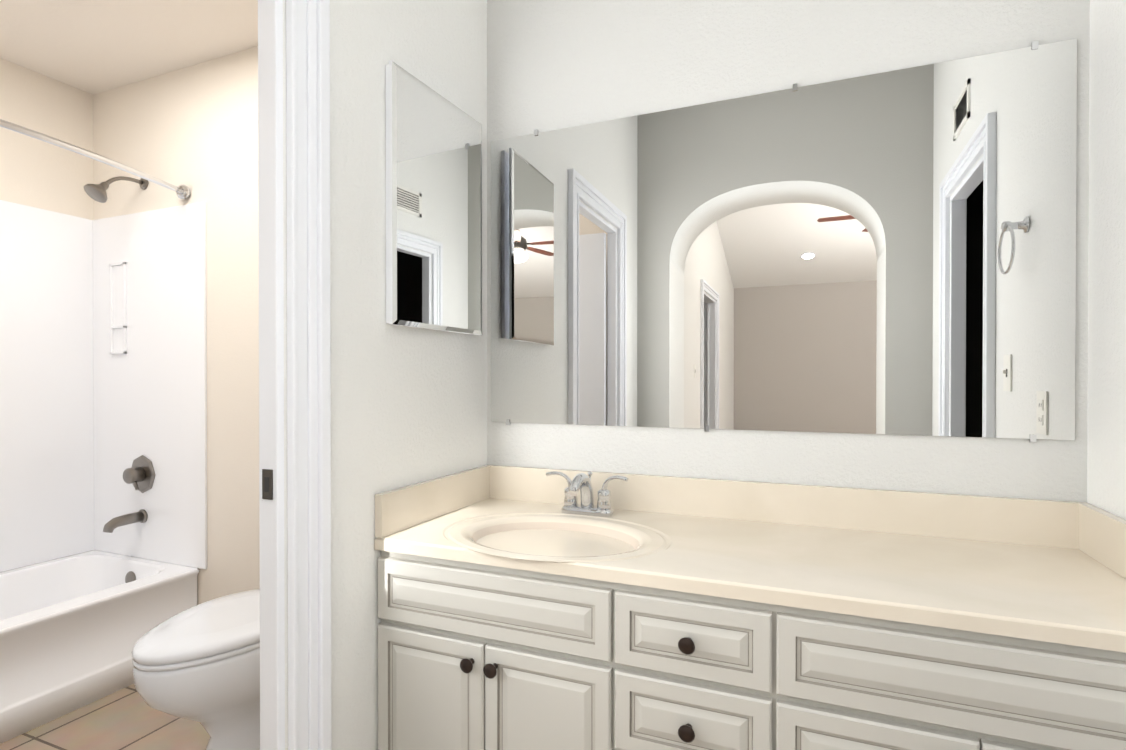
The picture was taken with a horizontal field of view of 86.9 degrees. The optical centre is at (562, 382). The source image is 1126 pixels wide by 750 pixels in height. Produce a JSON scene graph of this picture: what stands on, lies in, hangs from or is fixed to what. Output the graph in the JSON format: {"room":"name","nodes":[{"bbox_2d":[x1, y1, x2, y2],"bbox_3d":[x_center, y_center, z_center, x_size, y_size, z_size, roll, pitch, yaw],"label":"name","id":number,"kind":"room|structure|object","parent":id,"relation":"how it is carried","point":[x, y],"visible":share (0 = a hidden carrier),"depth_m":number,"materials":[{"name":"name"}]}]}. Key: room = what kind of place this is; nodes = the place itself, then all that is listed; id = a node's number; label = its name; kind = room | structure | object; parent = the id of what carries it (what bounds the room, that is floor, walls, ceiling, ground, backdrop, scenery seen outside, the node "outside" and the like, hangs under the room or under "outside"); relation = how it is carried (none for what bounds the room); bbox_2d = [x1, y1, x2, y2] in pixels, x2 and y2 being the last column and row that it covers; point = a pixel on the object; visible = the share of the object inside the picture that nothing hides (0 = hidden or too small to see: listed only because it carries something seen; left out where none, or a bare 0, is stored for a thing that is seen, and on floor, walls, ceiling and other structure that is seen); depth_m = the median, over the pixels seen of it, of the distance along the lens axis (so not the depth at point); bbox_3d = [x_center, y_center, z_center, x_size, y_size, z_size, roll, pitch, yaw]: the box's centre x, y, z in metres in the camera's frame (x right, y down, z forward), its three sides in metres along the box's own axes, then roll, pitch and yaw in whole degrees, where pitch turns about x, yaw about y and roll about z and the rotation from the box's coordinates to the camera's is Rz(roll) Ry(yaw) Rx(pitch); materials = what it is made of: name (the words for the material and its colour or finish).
{"room":"bathroom","nodes":[
{"label":"bathroom","id":0,"kind":"room"},
{"bbox_2d":[0,58,93,550],"bbox_3d":[-2.693,-0.302,2.111,0.120,3.000,1.780,0,0,23],"label":"wall","id":1,"kind":"structure","parent":0,"point":[37,173],"depth_m":2.72,"materials":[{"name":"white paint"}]},
{"bbox_2d":[0,200,206,571],"bbox_3d":[-2.247,0.018,1.993,0.794,1.609,1.659,0,0,23],"label":"wall","id":2,"kind":"structure","parent":1,"relation":"attached to","point":[103,353],"depth_m":2.72,"materials":[{"name":"white plastic"}]},
{"bbox_2d":[103,509,147,532],"bbox_3d":[-1.982,0.626,2.680,0.064,0.077,0.169,0,0,23],"label":"tub spout","id":3,"kind":"object","parent":2,"relation":"attached to","point":[112,524],"visible":1,"depth_m":2.67,"materials":[{"name":"silver metal"}]},
{"bbox_2d":[123,455,154,492],"bbox_3d":[-1.964,0.424,2.724,0.176,0.176,0.073,0,0,23],"label":"tub valve","id":4,"kind":"object","parent":2,"relation":"attached to","point":[139,474],"visible":0.98,"depth_m":2.73,"materials":[{"name":"silver metal"}]},
{"bbox_2d":[0,684,209,749],"bbox_3d":[-0.166,1.271,-1.655,8.000,0.100,7.300,0,0,23],"label":"floor","id":5,"kind":"structure","parent":0,"point":[127,718],"depth_m":2.05,"materials":[{"name":"beige tile"}]},
{"bbox_2d":[0,550,198,743],"bbox_3d":[-2.263,1.011,2.006,0.758,0.375,1.656,0,0,23],"label":"bathtub","id":6,"kind":"object","parent":5,"relation":"on","point":[75,628],"visible":0.9,"depth_m":2.28,"materials":[{"name":"white ceramic"}]},
{"bbox_2d":[131,589,259,749],"bbox_3d":[-0.984,0.789,1.946,0.395,0.820,0.781,0,0,23],"label":"toilet","id":7,"kind":"object","parent":5,"relation":"on","point":[200,663],"visible":0.35,"depth_m":1.68,"materials":[{"name":"white ceramic"}]},
{"bbox_2d":[374,465,1125,749],"bbox_3d":[0.362,0.737,1.389,1.560,0.929,0.578,0,0,23],"label":"bathroom vanity","id":8,"kind":"object","parent":5,"relation":"on","point":[518,609],"visible":0.98,"depth_m":1.23,"materials":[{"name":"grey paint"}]},
{"bbox_2d":[374,465,1125,652],"bbox_3d":[0.364,0.392,1.391,1.560,0.240,0.569,0,0,23],"label":"countertop","id":9,"kind":"structure","parent":8,"relation":"on","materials":[{"name":"stone"}]},
{"bbox_2d":[546,471,628,515],"bbox_3d":[0.052,0.313,1.667,0.250,0.121,0.153,0,0,23],"label":"faucet","id":10,"kind":"object","parent":9,"relation":"on","point":[583,484],"visible":1,"depth_m":1.68,"materials":[{"name":"silver metal"}]},
{"bbox_2d":[0,0,257,94],"bbox_3d":[-1.594,-1.450,1.713,2.209,0.100,1.660,0,0,23],"label":"ceiling","id":11,"kind":"structure","parent":0,"point":[92,47],"depth_m":2.41,"materials":[{"name":"white paint"}]},
{"bbox_2d":[93,46,259,604],"bbox_3d":[-1.309,-0.305,2.566,2.329,3.000,0.120,0,0,23],"label":"wall","id":12,"kind":"structure","parent":0,"point":[194,128],"depth_m":2.58,"materials":[{"name":"white paint"}]},
{"bbox_2d":[83,176,148,202],"bbox_3d":[-1.992,-0.872,2.648,0.092,0.168,0.243,0,0,23],"label":"shower head","id":13,"kind":"object","parent":12,"relation":"attached to","point":[97,192],"visible":0.98,"depth_m":2.59},
{"bbox_2d":[283,0,486,749],"bbox_3d":[-0.672,-0.295,0.996,0.050,3.000,2.528,0,0,23],"label":"wall","id":14,"kind":"structure","parent":0,"point":[408,406],"depth_m":1.44,"materials":[{"name":"white paint"}]},
{"bbox_2d":[258,0,331,749],"bbox_3d":[-0.692,0.140,0.916,0.077,2.130,0.820,0,0,23],"label":"door frame","id":15,"kind":"structure","parent":14,"relation":"attached to","point":[308,342],"depth_m":1.20,"materials":[{"name":"white wood"}]},
{"bbox_2d":[262,469,272,499],"bbox_3d":[-0.591,0.203,1.188,0.026,0.060,0.004,0,0,23],"label":"strike plate","id":16,"kind":"object","parent":15,"relation":"attached to","point":[267,484],"visible":1,"depth_m":1.19,"materials":[{"name":"grey metal"}]},
{"bbox_2d":[386,61,481,334],"bbox_3d":[-0.345,-0.471,1.656,0.045,0.650,0.404,0,0,23],"label":"medicine cabinet mirror","id":17,"kind":"object","parent":14,"relation":"attached to","point":[433,210],"visible":0.94,"depth_m":1.60,"materials":[{"name":"silver metal"}]},
{"bbox_2d":[487,0,1089,501],"bbox_3d":[0.541,-0.300,1.737,1.624,3.000,0.230,0,0,23],"label":"wall","id":18,"kind":"structure","parent":0,"point":[892,252],"depth_m":1.59,"materials":[{"name":"white paint"}]},
{"bbox_2d":[1087,0,1125,519],"bbox_3d":[0.782,-0.291,0.274,0.060,3.000,2.308,0,0,23],"label":"wall","id":19,"kind":"structure","parent":0,"point":[1106,453],"depth_m":1.27,"materials":[{"name":"white paint"}]},
{"bbox_3d":[-1.935,-0.295,0.898,2.209,3.000,0.120,0,0,23],"label":"wall","id":20,"kind":"structure","parent":0,"visible":0},
{"bbox_2d":[0,119,190,198],"bbox_3d":[-1.937,-0.841,1.853,0.193,0.062,1.662,0,0,23],"label":"curtain rod","id":21,"kind":"object","parent":20,"relation":"attached to","point":[183,191],"visible":1,"depth_m":2.20,"materials":[{"name":"silver metal"}]}
]}

